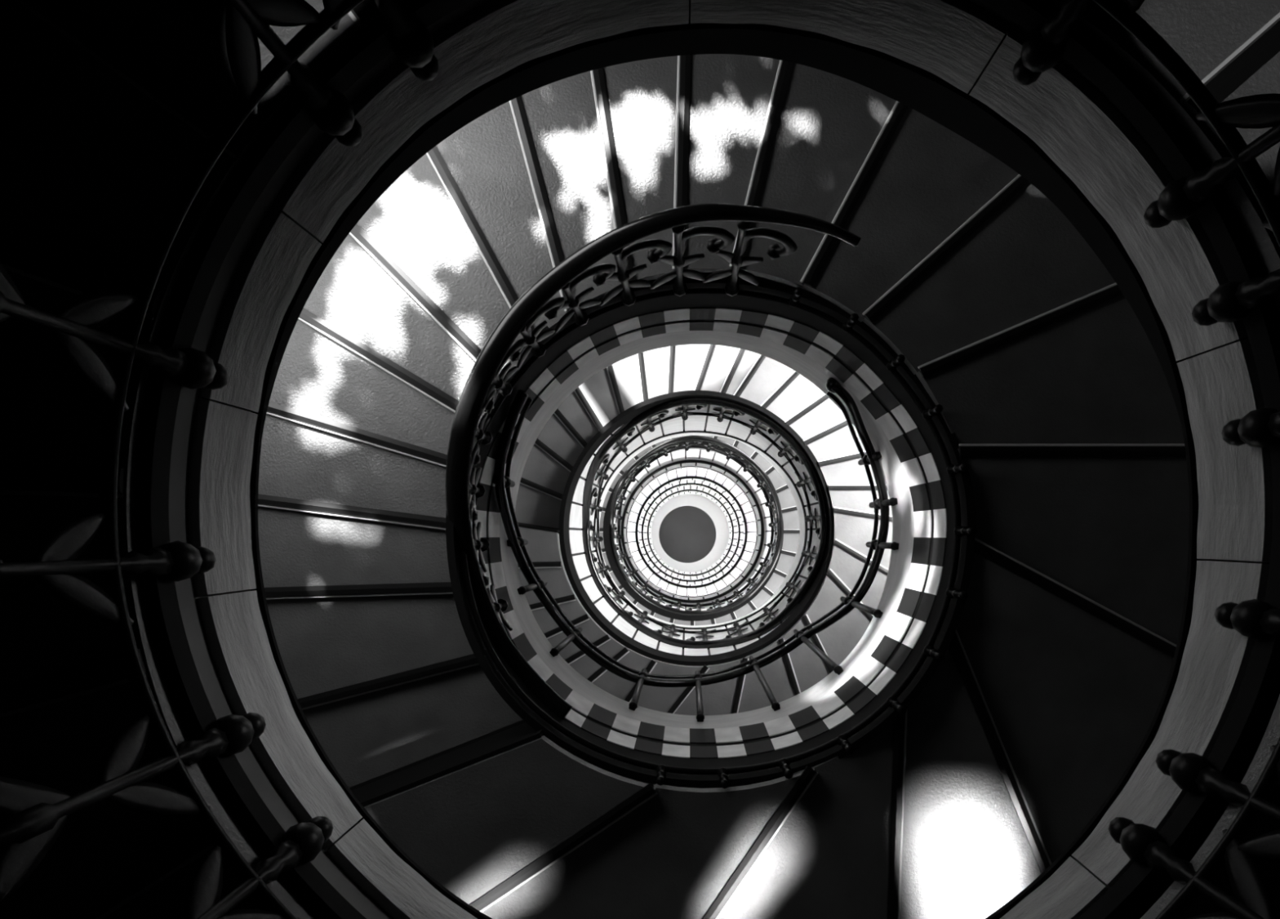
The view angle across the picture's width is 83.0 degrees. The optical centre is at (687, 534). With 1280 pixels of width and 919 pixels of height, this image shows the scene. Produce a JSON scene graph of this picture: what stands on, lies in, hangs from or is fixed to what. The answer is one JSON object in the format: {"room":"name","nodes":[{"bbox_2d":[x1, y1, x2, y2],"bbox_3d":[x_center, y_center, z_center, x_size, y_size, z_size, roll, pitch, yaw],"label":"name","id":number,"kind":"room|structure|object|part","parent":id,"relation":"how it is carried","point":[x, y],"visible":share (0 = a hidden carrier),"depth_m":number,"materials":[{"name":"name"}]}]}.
{"room":"spiral staircase","nodes":[
{"label":"spiral staircase","id":0,"kind":"room"},
{"bbox_2d":[652,494,728,571],"bbox_3d":[0.082,-0.056,22.050,6.100,0.100,6.100,0,90,0],"label":"floor","id":1,"kind":"structure","parent":0,"point":[719,521],"depth_m":22.00,"materials":[{"name":"white"}]},
{"bbox_2d":[658,506,715,563],"bbox_3d":[0.007,-0.016,21.989,1.740,0.020,1.740,0,90,0],"label":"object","id":2,"kind":"structure","parent":1,"relation":"on","point":[686,534],"depth_m":21.98,"materials":[{"name":"grey"}]},
{"bbox_3d":[0.082,-0.056,10.200,5.820,23.600,5.820,0,90,0],"label":"wall","id":3,"kind":"structure","parent":0,"visible":0},
{"bbox_2d":[0,0,1279,918],"bbox_3d":[0.082,-0.056,1.624,5.540,0.474,5.540,0,90,0],"label":"flight","id":4,"kind":"object","parent":3,"relation":"attached to","point":[107,107],"visible":0.9,"depth_m":1.47,"materials":[{"name":"paint"}]},
{"bbox_3d":[-1.099,-0.083,1.684,0.118,0.216,0.457,0,90,0],"label":"edge panel","id":5,"kind":"part","parent":4,"relation":"part of","materials":[{"name":"paint"}]},
{"bbox_3d":[-1.008,-0.517,1.666,0.113,0.224,0.466,23,90,0],"label":"edge panel","id":6,"kind":"part","parent":4,"relation":"part of","materials":[{"name":"paint"}]},
{"bbox_3d":[-0.982,0.440,1.689,0.133,0.209,0.660,-25,90,0],"label":"edge panel","id":7,"kind":"part","parent":4,"relation":"part of","materials":[{"name":"paint"}]},
{"bbox_3d":[-0.485,-1.040,1.627,1.089,0.253,0.209,-30,90,0],"label":"edge panel","id":8,"kind":"part","parent":4,"relation":"part of","materials":[{"name":"paint"}]},
{"bbox_2d":[0,0,1279,918],"bbox_3d":[0.082,-0.056,1.091,2.355,1.032,2.355,6,90,0],"label":"stair railing","id":9,"kind":"object","parent":4,"relation":"attached to","point":[33,816],"visible":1,"depth_m":1.30,"materials":[{"name":"black metal"}]},
{"bbox_3d":[0.052,0.938,1.667,1.821,0.245,0.491,0,90,0],"label":"edge panel","id":10,"kind":"part","parent":4,"relation":"part of","materials":[{"name":"paint"}]},
{"bbox_3d":[0.352,-1.192,1.619,0.729,0.238,0.144,14,90,0],"label":"edge panel","id":11,"kind":"part","parent":4,"relation":"part of","materials":[{"name":"paint"}]},
{"bbox_3d":[0.984,-0.781,1.635,0.166,0.248,0.869,-39,90,0],"label":"edge panel","id":12,"kind":"part","parent":4,"relation":"part of","materials":[{"name":"paint"}]},
{"bbox_3d":[1.133,0.438,1.651,0.157,0.222,0.822,25,90,0],"label":"edge panel","id":13,"kind":"part","parent":4,"relation":"part of","materials":[{"name":"paint"}]},
{"bbox_3d":[1.257,-0.184,1.652,0.117,0.232,0.509,-6,90,0],"label":"edge panel","id":14,"kind":"part","parent":4,"relation":"part of","materials":[{"name":"paint"}]},
{"bbox_2d":[648,491,731,574],"bbox_3d":[0.082,-0.056,20.752,5.540,1.622,5.540,0,90,0],"label":"flight","id":15,"kind":"object","parent":3,"relation":"attached to","point":[694,493],"visible":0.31,"depth_m":20.92,"materials":[{"name":"stone"}]},
{"bbox_2d":[643,484,737,579],"bbox_3d":[0.082,-0.056,18.659,5.540,2.490,5.540,0,90,0],"label":"flight","id":16,"kind":"object","parent":3,"relation":"attached to","point":[714,494],"visible":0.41,"depth_m":18.36,"materials":[{"name":"stone"}]},
{"bbox_2d":[647,489,733,576],"bbox_3d":[0.082,-0.056,19.488,2.290,0.986,2.290,0,90,0],"label":"stair railing","id":17,"kind":"object","parent":16,"relation":"attached to","point":[682,491],"visible":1,"depth_m":19.00,"materials":[{"name":"black metal"}]},
{"bbox_2d":[638,479,743,585],"bbox_3d":[0.082,-0.056,16.518,5.540,1.753,5.540,0,90,0],"label":"flight","id":18,"kind":"object","parent":3,"relation":"attached to","point":[726,495],"visible":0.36,"depth_m":16.26,"materials":[{"name":"stone"}]},
{"bbox_2d":[641,483,740,582],"bbox_3d":[0.082,-0.056,17.046,2.290,0.816,2.290,0,90,0],"label":"stair railing","id":19,"kind":"object","parent":18,"relation":"attached to","point":[682,484],"visible":1,"depth_m":16.64,"materials":[{"name":"black metal"}]},
{"bbox_2d":[626,466,757,597],"bbox_3d":[0.082,-0.056,14.151,5.540,2.826,5.540,0,90,0],"label":"flight","id":20,"kind":"object","parent":3,"relation":"attached to","point":[752,526],"visible":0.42,"depth_m":13.71,"materials":[{"name":"stone"}]},
{"bbox_2d":[635,475,747,588],"bbox_3d":[0.082,-0.056,15.187,2.290,0.990,2.290,0,90,0],"label":"stair railing","id":21,"kind":"object","parent":20,"relation":"attached to","point":[658,488],"visible":1,"depth_m":14.69,"materials":[{"name":"black metal"}]},
{"bbox_2d":[621,459,764,603],"bbox_3d":[0.082,-0.056,12.137,2.290,1.282,2.290,0,90,0],"label":"stair railing","id":22,"kind":"object","parent":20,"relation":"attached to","point":[695,461],"visible":0.98,"depth_m":11.50,"materials":[{"name":"black metal"}]},
{"bbox_2d":[599,435,799,626],"bbox_3d":[0.082,-0.056,11.181,5.540,2.728,5.540,0,90,0],"label":"flight","id":23,"kind":"object","parent":3,"relation":"attached to","point":[784,562],"visible":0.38,"depth_m":9.86,"materials":[{"name":"grey stone"}]},
{"bbox_2d":[609,435,783,615],"bbox_3d":[0.082,-0.056,10.026,2.309,2.569,2.309,-25,90,0],"label":"stair railing","id":24,"kind":"object","parent":23,"relation":"attached to","point":[759,471],"visible":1,"depth_m":9.77,"materials":[{"name":"black metal"}]},
{"bbox_2d":[514,344,892,715],"bbox_3d":[0.082,-0.056,7.389,5.538,2.764,5.538,-32,90,0],"label":"flight","id":25,"kind":"object","parent":3,"relation":"attached to","point":[549,501],"visible":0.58,"depth_m":6.19,"materials":[{"name":"grey stone"}]},
{"bbox_3d":[0.082,-0.056,7.910,2.460,1.034,2.460,0,90,0],"label":"string moulding","id":26,"kind":"part","parent":25,"relation":"part of","materials":[{"name":"black"}]},
{"bbox_2d":[581,396,828,649],"bbox_3d":[0.082,-0.056,7.445,2.325,2.493,2.325,-37,90,0],"label":"stair railing","id":27,"kind":"object","parent":25,"relation":"attached to","point":[628,428],"visible":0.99,"depth_m":6.92,"materials":[{"name":"black metal"}]},
{"bbox_2d":[257,53,1189,918],"bbox_3d":[0.082,-0.056,3.833,5.540,1.493,5.540,0,90,0],"label":"flight","id":28,"kind":"object","parent":3,"relation":"attached to","point":[1059,405],"visible":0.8,"depth_m":3.28,"materials":[{"name":"black"}]},
{"bbox_2d":[491,377,898,722],"bbox_3d":[0.081,0.090,4.673,2.331,2.133,2.049,0,90,0],"label":"stair railing","id":29,"kind":"object","parent":28,"relation":"attached to","point":[502,482],"visible":0.98,"depth_m":4.52,"materials":[{"name":"black metal"}]},
{"bbox_3d":[-1.020,-0.293,4.005,0.084,0.317,0.072,0,90,0],"label":"bracket post","id":30,"kind":"part","parent":29,"relation":"part of","materials":[{"name":"black metal"}]},
{"bbox_3d":[-1.042,0.046,4.430,0.085,0.333,0.072,0,90,0],"label":"bracket post","id":31,"kind":"part","parent":29,"relation":"part of","materials":[{"name":"black metal"}]},
{"bbox_3d":[-0.979,0.326,4.593,0.084,0.649,0.072,0,90,0],"label":"bracket post","id":32,"kind":"part","parent":29,"relation":"part of","materials":[{"name":"black metal"}]},
{"bbox_3d":[-0.771,0.679,4.667,0.080,0.944,0.078,0,90,0],"label":"bracket post","id":33,"kind":"part","parent":29,"relation":"part of","materials":[{"name":"black metal"}]},
{"bbox_3d":[-0.314,0.999,4.733,0.068,1.042,0.086,0,90,0],"label":"bracket post","id":34,"kind":"part","parent":29,"relation":"part of","materials":[{"name":"black metal"}]},
{"bbox_3d":[0.077,1.071,4.894,0.068,1.330,0.087,0,90,0],"label":"bracket post","id":35,"kind":"part","parent":29,"relation":"part of","materials":[{"name":"black metal"}]},
{"bbox_3d":[0.508,0.987,4.948,0.068,1.583,0.086,0,90,0],"label":"bracket post","id":36,"kind":"part","parent":29,"relation":"part of","materials":[{"name":"black metal"}]},
{"bbox_3d":[0.855,0.763,4.874,0.077,1.576,0.080,0,90,0],"label":"bracket post","id":37,"kind":"part","parent":29,"relation":"part of","materials":[{"name":"black metal"}]},
{"bbox_3d":[0.865,-0.884,4.247,0.100,0.100,0.100,0,90,0],"label":"rail knob","id":38,"kind":"part","parent":29,"relation":"part of","materials":[{"name":"black metal"}]},
{"bbox_3d":[1.090,0.447,4.575,0.083,0.903,0.072,0,90,0],"label":"bracket post","id":39,"kind":"part","parent":29,"relation":"part of","materials":[{"name":"black metal"}]},
{"bbox_3d":[1.131,-0.468,4.483,0.084,0.371,0.072,0,90,0],"label":"bracket post","id":40,"kind":"part","parent":29,"relation":"part of","materials":[{"name":"black metal"}]},
{"bbox_3d":[1.204,0.064,4.473,0.085,0.573,0.072,0,90,0],"label":"bracket post","id":41,"kind":"part","parent":29,"relation":"part of","materials":[{"name":"black metal"}]},
{"bbox_3d":[1.202,-0.193,4.438,0.085,0.463,0.072,0,90,0],"label":"bracket post","id":42,"kind":"part","parent":29,"relation":"part of","materials":[{"name":"black metal"}]},
{"bbox_2d":[445,203,977,788],"bbox_3d":[0.070,-0.057,3.162,2.344,1.178,2.317,0,90,0],"label":"stair railing","id":43,"kind":"object","parent":28,"relation":"attached to","point":[483,384],"visible":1,"depth_m":3.19,"materials":[{"name":"black metal"}]},
{"bbox_3d":[-0.460,-0.371,3.027,1.111,0.908,2.326,32,90,0],"label":"handrail","id":44,"kind":"part","parent":43,"relation":"part of","materials":[{"name":"black metal"}]}
]}

